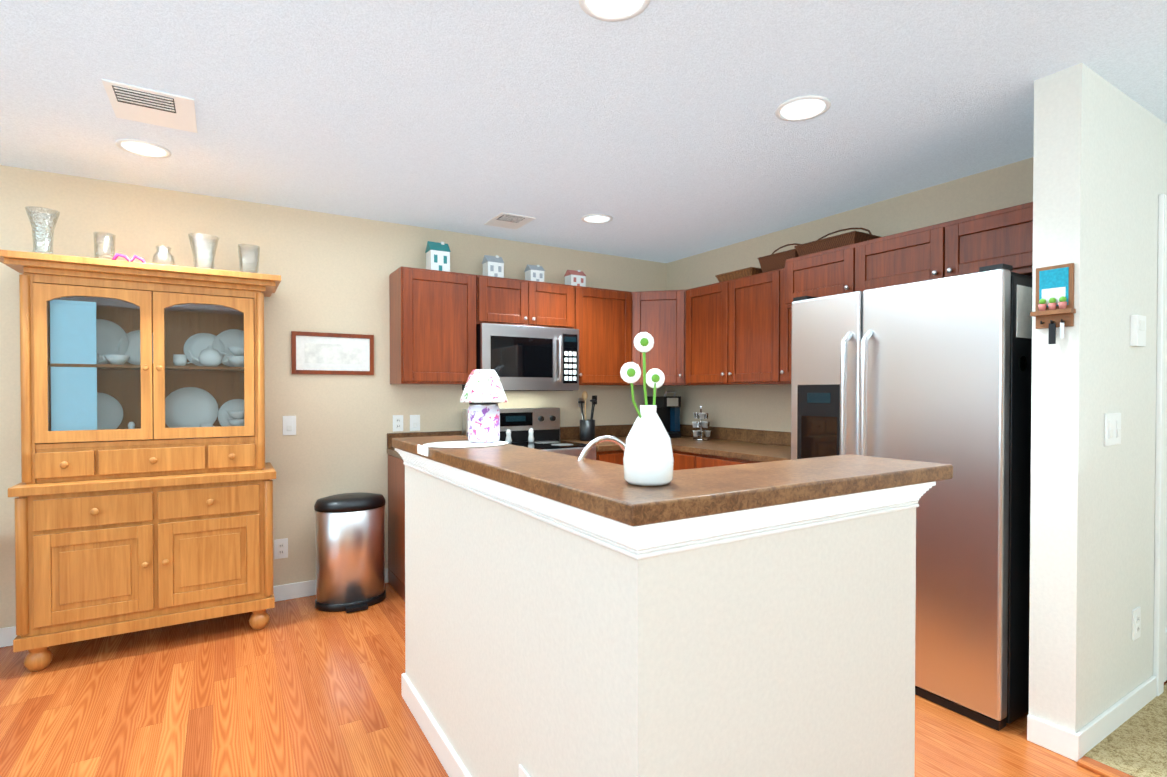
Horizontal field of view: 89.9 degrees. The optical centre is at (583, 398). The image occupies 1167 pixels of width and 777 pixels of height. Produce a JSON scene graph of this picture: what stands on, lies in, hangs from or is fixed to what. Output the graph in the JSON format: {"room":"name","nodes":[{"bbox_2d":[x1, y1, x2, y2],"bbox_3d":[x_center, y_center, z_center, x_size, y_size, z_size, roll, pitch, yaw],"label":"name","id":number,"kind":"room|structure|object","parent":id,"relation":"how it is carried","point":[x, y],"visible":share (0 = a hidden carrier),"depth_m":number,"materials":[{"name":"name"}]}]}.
{"room":"kitchen","nodes":[
{"label":"kitchen","id":0,"kind":"room"},
{"bbox_2d":[0,165,665,627],"bbox_3d":[-1.520,0.033,3.880,8.000,2.430,0.100,0,1,-32],"label":"wall","id":1,"kind":"structure","parent":0,"point":[334,271],"depth_m":3.68,"materials":[{"name":"beige paint"}]},
{"bbox_2d":[0,568,387,646],"bbox_3d":[-3.054,1.211,2.883,4.070,0.095,0.014,0,1,-32],"label":"baseboard","id":2,"kind":"structure","parent":1,"relation":"attached to","point":[305,588],"depth_m":3.62,"materials":[{"name":"white wood"}]},
{"bbox_2d":[274,538,287,558],"bbox_3d":[-1.868,0.931,3.611,0.075,0.120,0.010,0,1,-32],"label":"outlet","id":3,"kind":"object","parent":1,"relation":"attached to","point":[280,548],"visible":1,"depth_m":3.61,"materials":[{"name":"plastic"}]},
{"bbox_2d":[283,416,295,434],"bbox_3d":[-1.825,0.170,3.627,0.075,0.120,0.012,0,1,-32],"label":"switch plate","id":4,"kind":"object","parent":1,"relation":"attached to","point":[289,425],"visible":1,"depth_m":3.62,"materials":[{"name":"plastic"}]},
{"bbox_2d":[291,331,373,374],"bbox_3d":[-1.603,-0.283,3.753,0.490,0.265,0.020,0,1,-32],"label":"picture frame","id":5,"kind":"object","parent":1,"relation":"attached to","point":[330,353],"visible":1,"depth_m":3.74,"materials":[{"name":"white paper"}]},
{"bbox_2d":[393,415,402,431],"bbox_3d":[-1.261,0.171,3.975,0.070,0.110,0.010,0,1,-32],"label":"outlet","id":6,"kind":"object","parent":1,"relation":"attached to","point":[397,422],"visible":1,"depth_m":3.97,"materials":[{"name":"plastic"}]},
{"bbox_2d":[410,415,419,430],"bbox_3d":[-1.163,0.171,4.035,0.070,0.110,0.012,0,1,-32],"label":"light switch","id":7,"kind":"object","parent":1,"relation":"attached to","point":[414,422],"visible":1,"depth_m":4.03,"materials":[{"name":"plastic"}]},
{"bbox_2d":[389,266,480,384],"bbox_3d":[-1.011,-0.463,3.936,0.502,0.740,0.322,0,1,-32],"label":"upper cabinet","id":8,"kind":"object","parent":1,"relation":"attached to","point":[435,314],"depth_m":3.80,"materials":[{"name":"brown wood"}]},
{"bbox_2d":[425,241,450,271],"bbox_3d":[-0.985,-0.947,3.952,0.140,0.224,0.119,0,1,-32],"label":"house figurine","id":9,"kind":"object","parent":8,"relation":"on","point":[437,256],"visible":0.88,"depth_m":3.91,"materials":[{"name":"white ceramic"}]},
{"bbox_2d":[481,275,572,328],"bbox_3d":[-0.472,-0.672,4.266,0.756,0.330,0.322,0,1,-32],"label":"upper cabinet","id":10,"kind":"object","parent":1,"relation":"attached to","point":[508,301],"depth_m":4.12,"materials":[{"name":"brown wood"}]},
{"bbox_2d":[482,255,503,277],"bbox_3d":[-0.644,-0.927,4.162,0.130,0.179,0.109,0,1,-32],"label":"house figurine","id":11,"kind":"object","parent":10,"relation":"on","point":[493,266],"visible":0.81,"depth_m":4.12,"materials":[{"name":"white ceramic"}]},
{"bbox_2d":[462,323,578,390],"bbox_3d":[-0.442,-0.277,4.223,0.752,0.450,0.432,0,1,-32],"label":"microwave","id":12,"kind":"object","parent":10,"relation":"attached to","point":[523,358],"visible":0.96,"depth_m":4.07,"materials":[{"name":"silver metal"}]},
{"bbox_2d":[524,265,544,281],"bbox_3d":[-0.363,-0.914,4.335,0.120,0.150,0.109,0,1,-32],"label":"house figurine","id":13,"kind":"object","parent":10,"relation":"on","point":[534,273],"visible":0.88,"depth_m":4.30,"materials":[{"name":"white ceramic"}]},
{"bbox_2d":[573,286,628,385],"bbox_3d":[0.113,-0.471,4.600,0.580,0.740,0.368,0,1,-32],"label":"upper cabinet","id":14,"kind":"object","parent":1,"relation":"attached to","point":[601,316],"depth_m":4.46,"materials":[{"name":"brown wood"}]},
{"bbox_2d":[564,270,585,286],"bbox_3d":[-0.065,-0.916,4.518,0.140,0.150,0.109,0,1,-32],"label":"house figurine","id":15,"kind":"object","parent":14,"relation":"on","point":[575,278],"visible":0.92,"depth_m":4.48,"materials":[{"name":"white ceramic"}]},
{"bbox_2d":[392,435,763,776],"bbox_3d":[-0.229,0.723,1.832,0.316,1.095,1.715,0,1,-32],"label":"kitchen island","id":16,"kind":"structure","parent":0,"point":[534,647],"depth_m":1.27,"materials":[{"name":"paint"}]},
{"bbox_2d":[417,441,507,455],"bbox_3d":[-0.434,0.184,2.155,0.324,0.032,0.250,0,1,-32],"label":"towel","id":17,"kind":"object","parent":16,"relation":"on","point":[422,450],"visible":0.85,"depth_m":2.11,"materials":[{"name":"fabric"}]},
{"bbox_2d":[460,370,507,442],"bbox_3d":[-0.377,0.029,2.212,0.180,0.272,0.180,0,1,-32],"label":"light","id":18,"kind":"object","parent":17,"relation":"on","point":[483,394],"visible":1,"depth_m":2.16,"materials":[{"name":"white ceramic"}]},
{"bbox_2d":[518,764,529,776],"bbox_3d":[-0.147,1.005,1.475,0.010,0.120,0.075,0,1,-32],"label":"outlet","id":19,"kind":"object","parent":16,"relation":"attached to","point":[523,772],"visible":1,"depth_m":1.49,"materials":[{"name":"plastic"}]},
{"bbox_2d":[395,448,710,776],"bbox_3d":[-0.284,0.744,1.801,0.167,1.055,1.698,0,1,-32],"label":"trim","id":20,"kind":"structure","parent":16,"relation":"attached to","point":[651,540],"depth_m":1.33,"materials":[{"name":"white wood"}]},
{"bbox_2d":[620,332,673,485],"bbox_3d":[0.125,0.021,1.241,0.140,0.319,0.108,0,1,-32],"label":"vase","id":21,"kind":"object","parent":16,"relation":"on","point":[648,459],"visible":1,"depth_m":1.21,"materials":[{"name":"ceramic"}]},
{"bbox_2d":[0,583,1166,776],"bbox_3d":[0.284,1.306,0.960,8.000,0.050,6.990,0,1,-32],"label":"floor","id":22,"kind":"structure","parent":0,"point":[300,687],"depth_m":2.35,"materials":[{"name":"brown wood"}]},
{"bbox_2d":[0,250,280,670],"bbox_3d":[-2.241,0.297,3.065,1.145,1.920,0.498,0,1,-32],"label":"hutch","id":23,"kind":"object","parent":22,"relation":"on","point":[142,491],"visible":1,"depth_m":2.92,"materials":[{"name":"brown wood"}]},
{"bbox_2d":[25,206,59,253],"bbox_3d":[-2.584,-0.779,2.794,0.122,0.235,0.122,-1,1,-41],"label":"crystal vase","id":24,"kind":"object","parent":23,"relation":"on","point":[54,217],"depth_m":2.79,"materials":[{"name":"clear glass"}]},
{"bbox_2d":[93,232,115,259],"bbox_3d":[-2.388,-0.741,2.915,0.085,0.155,0.085,-1,1,-41],"label":"crystal vase","id":25,"kind":"object","parent":23,"relation":"on","point":[112,237],"depth_m":2.91,"materials":[{"name":"clear glass"}]},
{"bbox_2d":[112,253,145,262],"bbox_3d":[-2.257,-0.690,2.902,0.142,0.047,0.016,0,1,-32],"label":"ribbon","id":26,"kind":"object","parent":23,"relation":"on","point":[115,257],"visible":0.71,"depth_m":2.90,"materials":[{"name":"pink fabric"}]},
{"bbox_2d":[152,246,175,265],"bbox_3d":[-2.183,-0.725,3.041,0.099,0.120,0.099,-1,1,-41],"label":"crystal vase","id":27,"kind":"object","parent":23,"relation":"on","point":[168,251],"depth_m":3.03,"materials":[{"name":"clear glass"}]},
{"bbox_2d":[188,233,218,268],"bbox_3d":[-2.035,-0.766,3.132,0.138,0.200,0.138,-1,1,-41],"label":"crystal vase","id":28,"kind":"object","parent":23,"relation":"on","point":[193,240],"depth_m":3.12,"materials":[{"name":"glass"}]},
{"bbox_2d":[238,244,259,272],"bbox_3d":[-1.855,-0.754,3.242,0.107,0.175,0.107,-1,1,-41],"label":"crystal vase","id":29,"kind":"object","parent":23,"relation":"on","point":[257,249],"depth_m":3.23,"materials":[{"name":"clear glass"}]},
{"bbox_2d":[314,492,385,612],"bbox_3d":[-1.416,0.921,3.567,0.410,0.660,0.360,0,1,-32],"label":"trash can","id":30,"kind":"object","parent":22,"relation":"on","point":[350,552],"visible":1,"depth_m":3.45,"materials":[{"name":"silver metal"}]},
{"bbox_2d":[388,454,404,600],"bbox_3d":[-0.939,0.814,3.817,0.515,0.868,0.627,0,1,-32],"label":"base cabinet","id":31,"kind":"object","parent":22,"relation":"on","point":[396,519],"depth_m":3.75,"materials":[{"name":"brown wood"}]},
{"bbox_2d":[462,408,595,459],"bbox_3d":[-0.371,0.652,4.117,0.760,1.145,0.672,0,1,-32],"label":"range","id":32,"kind":"object","parent":22,"relation":"on","point":[542,423],"visible":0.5,"depth_m":4.33,"materials":[{"name":"silver metal"}]},
{"bbox_2d":[505,428,533,443],"bbox_3d":[-0.461,0.274,4.241,0.228,0.105,0.048,0,1,-32],"label":"salt shaker","id":33,"kind":"object","parent":32,"relation":"on","point":[508,439],"visible":0.96,"depth_m":4.23,"materials":[{"name":"white ceramic"}]},
{"bbox_2d":[596,450,623,464],"bbox_3d":[0.172,0.806,4.474,0.525,0.868,0.672,0,1,-32],"label":"base cabinet","id":34,"kind":"object","parent":22,"relation":"on","point":[616,457],"depth_m":4.15,"materials":[{"name":"brown wood"}]},
{"bbox_2d":[672,450,699,469],"bbox_3d":[0.903,0.808,4.303,0.673,0.868,0.515,0,1,-32],"label":"base cabinet","id":35,"kind":"object","parent":22,"relation":"on","point":[682,460],"depth_m":4.06,"materials":[{"name":"brown wood"}]},
{"bbox_2d":[387,424,790,461],"bbox_3d":[0.440,0.315,3.235,2.573,0.140,3.053,0,1,-32],"label":"countertop","id":36,"kind":"structure","parent":35,"relation":"on","point":[754,445],"depth_m":4.17,"materials":[{"name":"laminate"}]},
{"bbox_2d":[578,391,596,440],"bbox_3d":[0.033,0.137,4.519,0.158,0.385,0.141,0,1,-32],"label":"utensil crock","id":37,"kind":"object","parent":36,"relation":"on","point":[587,430],"visible":0.98,"depth_m":4.49,"materials":[{"name":"black plastic"}]},
{"bbox_2d":[577,435,624,460],"bbox_3d":[0.041,0.235,1.733,0.236,0.253,0.118,0,1,-32],"label":"faucet","id":38,"kind":"object","parent":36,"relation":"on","point":[589,446],"visible":0.4,"depth_m":1.69,"materials":[{"name":"silver metal"}]},
{"bbox_2d":[644,391,680,437],"bbox_3d":[0.685,0.134,4.895,0.240,0.382,0.263,0,1,-32],"label":"coffee maker","id":39,"kind":"object","parent":36,"relation":"on","point":[668,410],"visible":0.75,"depth_m":4.87,"materials":[{"name":"black plastic"}]},
{"bbox_2d":[691,406,710,440],"bbox_3d":[0.919,0.193,4.572,0.156,0.271,0.140,0,1,-32],"label":"carousel","id":40,"kind":"object","parent":36,"relation":"on","point":[700,424],"visible":1,"depth_m":4.53,"materials":[{"name":"silver metal"}]},
{"bbox_2d":[700,454,735,467],"bbox_3d":[1.144,0.812,3.955,0.627,0.868,0.570,0,1,-32],"label":"base cabinet","id":41,"kind":"object","parent":22,"relation":"on","point":[705,460],"depth_m":3.83,"materials":[{"name":"brown wood"}]},
{"bbox_2d":[736,459,759,464],"bbox_3d":[1.378,0.817,3.574,0.627,0.868,0.565,0,1,-32],"label":"base cabinet","id":42,"kind":"object","parent":22,"relation":"on","point":[738,461],"depth_m":3.62,"materials":[{"name":"brown wood"}]},
{"bbox_2d":[791,263,1031,730],"bbox_3d":[1.649,0.371,2.808,0.908,1.769,0.973,0,1,-32],"label":"fridge","id":43,"kind":"object","parent":22,"relation":"on","point":[938,370],"visible":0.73,"depth_m":2.35,"materials":[{"name":"silver metal"}]},
{"bbox_2d":[1077,756,1133,776],"bbox_3d":[2.663,1.279,0.523,0.065,0.014,3.555,0,1,-32],"label":"trim","id":44,"kind":"structure","parent":22,"relation":"on","point":[1095,766],"depth_m":1.98,"materials":[{"name":"brown wood"}]},
{"bbox_2d":[1084,683,1166,776],"bbox_3d":[3.568,1.273,1.089,2.070,0.012,3.570,0,1,-32],"label":"carpet floor","id":45,"kind":"structure","parent":22,"relation":"on","point":[1135,745],"depth_m":2.11,"materials":[{"name":"beige carpet"}]},
{"bbox_2d":[0,0,1166,262],"bbox_3d":[0.284,-1.189,0.931,8.000,0.080,6.990,0,1,-32],"label":"ceiling","id":46,"kind":"structure","parent":0,"point":[658,130],"depth_m":2.29,"materials":[{"name":"white paint"}]},
{"bbox_2d":[115,139,170,157],"bbox_3d":[-2.058,-1.166,2.737,0.210,0.006,0.210,0,1,-32],"label":"recessed light","id":47,"kind":"object","parent":46,"relation":"in","point":[142,148],"visible":1,"depth_m":2.73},
{"bbox_2d":[102,79,196,132],"bbox_3d":[-1.723,-1.160,2.344,0.280,0.010,0.340,0,1,-32],"label":"ceiling vent","id":48,"kind":"object","parent":46,"relation":"in","point":[144,105],"visible":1,"depth_m":2.32,"materials":[{"name":"white plastic"}]},
{"bbox_2d":[484,212,535,228],"bbox_3d":[-0.495,-1.177,3.898,0.240,0.010,0.300,0,1,-32],"label":"ceiling vent","id":49,"kind":"object","parent":46,"relation":"in","point":[508,220],"visible":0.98,"depth_m":3.87,"materials":[{"name":"white plastic"}]},
{"bbox_2d":[581,214,612,223],"bbox_3d":[0.089,-1.178,3.846,0.210,0.006,0.210,0,1,-32],"label":"recessed light","id":50,"kind":"object","parent":46,"relation":"in","point":[596,218],"visible":1,"depth_m":3.84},
{"bbox_2d":[579,0,650,21],"bbox_3d":[0.090,-1.154,1.687,0.210,0.006,0.210,0,1,-32],"label":"recessed light","id":51,"kind":"object","parent":46,"relation":"in","point":[612,10],"visible":1,"depth_m":1.73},
{"bbox_2d":[775,95,830,120],"bbox_3d":[0.880,-1.161,2.349,0.210,0.006,0.210,0,1,-32],"label":"recessed light","id":52,"kind":"object","parent":46,"relation":"in","point":[803,108],"visible":1,"depth_m":2.34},
{"bbox_2d":[666,157,1032,431],"bbox_3d":[1.587,0.032,3.924,0.100,2.430,3.080,0,1,-32],"label":"wall","id":53,"kind":"structure","parent":0,"point":[762,407],"depth_m":4.06,"materials":[{"name":"beige paint"}]},
{"bbox_2d":[629,290,684,385],"bbox_3d":[0.625,-0.472,4.734,0.677,0.740,0.677,0,1,-32],"label":"upper cabinet","id":54,"kind":"object","parent":53,"relation":"attached to","point":[660,314],"depth_m":4.56,"materials":[{"name":"brown wood"}]},
{"bbox_2d":[685,269,788,385],"bbox_3d":[1.138,-0.466,4.196,0.367,0.740,1.022,0,1,-32],"label":"upper cabinet","id":55,"kind":"object","parent":53,"relation":"attached to","point":[737,331],"depth_m":4.06,"materials":[{"name":"brown wood"}]},
{"bbox_2d":[715,267,761,281],"bbox_3d":[1.153,-0.869,4.199,0.228,0.062,0.348,0,1,-32],"label":"basket","id":56,"kind":"object","parent":55,"relation":"on","point":[744,272],"visible":0.38,"depth_m":4.10,"materials":[{"name":"brown wicker"}]},
{"bbox_2d":[758,243,800,272],"bbox_3d":[1.352,-0.927,3.875,0.228,0.185,0.308,0,1,-32],"label":"basket","id":57,"kind":"object","parent":55,"relation":"on","point":[773,261],"visible":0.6,"depth_m":3.83,"materials":[{"name":"brown wicker"}]},
{"bbox_2d":[789,314,791,383],"bbox_3d":[1.417,-0.461,3.785,0.322,0.740,0.230,0,1,-32],"label":"upper cabinet","id":58,"kind":"object","parent":53,"relation":"attached to","point":[790,315],"depth_m":3.68,"materials":[{"name":"brown wood"}]},
{"bbox_2d":[781,247,840,313],"bbox_3d":[1.548,-0.698,3.460,0.437,0.300,0.535,0,1,-32],"label":"upper cabinet","id":59,"kind":"object","parent":53,"relation":"attached to","point":[818,274],"depth_m":3.41,"materials":[{"name":"brown wood"}]},
{"bbox_2d":[794,228,879,255],"bbox_3d":[1.530,-0.927,3.491,0.308,0.155,0.408,0,1,-32],"label":"basket","id":60,"kind":"object","parent":59,"relation":"on","point":[832,242],"visible":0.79,"depth_m":3.37,"materials":[{"name":"brown wicker"}]},
{"bbox_2d":[841,202,1032,293],"bbox_3d":[1.885,-0.692,2.912,0.437,0.300,1.008,0,1,-32],"label":"upper cabinet","id":61,"kind":"object","parent":53,"relation":"attached to","point":[961,246],"depth_m":2.78,"materials":[{"name":"brown wood"}]},
{"bbox_2d":[696,63,1166,776],"bbox_3d":[1.690,0.052,2.183,3.300,2.430,0.316,0,1,-32],"label":"wall","id":62,"kind":"structure","parent":0,"point":[1098,172],"depth_m":2.07,"materials":[{"name":"beige paint"}]},
{"bbox_2d":[711,481,935,545],"bbox_3d":[0.545,0.748,1.412,0.813,1.055,0.167,0,1,-32],"label":"trim","id":63,"kind":"structure","parent":62,"relation":"attached to","point":[734,526],"depth_m":1.31,"materials":[{"name":"white wood"}]},
{"bbox_2d":[1030,263,1075,343],"bbox_3d":[1.671,-0.332,2.082,0.040,0.280,0.120,0,1,-32],"label":"key rack","id":64,"kind":"object","parent":62,"relation":"attached to","point":[1054,303],"visible":1,"depth_m":2.08,"materials":[{"name":"brown wood"}]},
{"bbox_2d":[1052,676,1156,761],"bbox_3d":[2.052,1.219,2.261,0.804,0.095,0.044,0,1,-32],"label":"baseboard","id":65,"kind":"structure","parent":62,"relation":"attached to","point":[1080,744],"depth_m":2.14,"materials":[{"name":"white wood"}]},
{"bbox_2d":[1104,413,1120,445],"bbox_3d":[1.989,0.117,2.192,0.150,0.120,0.012,0,1,-32],"label":"light switch","id":66,"kind":"object","parent":62,"relation":"attached to","point":[1112,428],"visible":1,"depth_m":2.18,"materials":[{"name":"plastic"}]},
{"bbox_2d":[1132,607,1140,640],"bbox_3d":[2.221,0.905,2.345,0.075,0.120,0.010,0,1,-32],"label":"outlet","id":67,"kind":"object","parent":62,"relation":"attached to","point":[1136,622],"visible":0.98,"depth_m":2.34,"materials":[{"name":"plastic"}]},
{"bbox_2d":[1130,315,1145,346],"bbox_3d":[2.186,-0.265,2.302,0.095,0.120,0.024,0,1,-32],"label":"thermostat","id":68,"kind":"object","parent":62,"relation":"attached to","point":[1137,330],"visible":1,"depth_m":2.28,"materials":[{"name":"plastic"}]},
{"bbox_2d":[1153,194,1166,695],"bbox_3d":[2.821,0.203,2.702,0.970,2.115,0.018,0,1,-32],"label":"door frame","id":69,"kind":"structure","parent":62,"relation":"attached to","point":[1160,515],"depth_m":2.45,"materials":[{"name":"white wood"}]},
{"bbox_2d":[1164,436,1166,681],"bbox_3d":[2.805,0.236,2.725,0.818,2.025,0.047,0,1,-32],"label":"door","id":70,"kind":"structure","parent":62,"relation":"in","point":[1165,645],"depth_m":2.57,"materials":[{"name":"white metal"}]}
]}

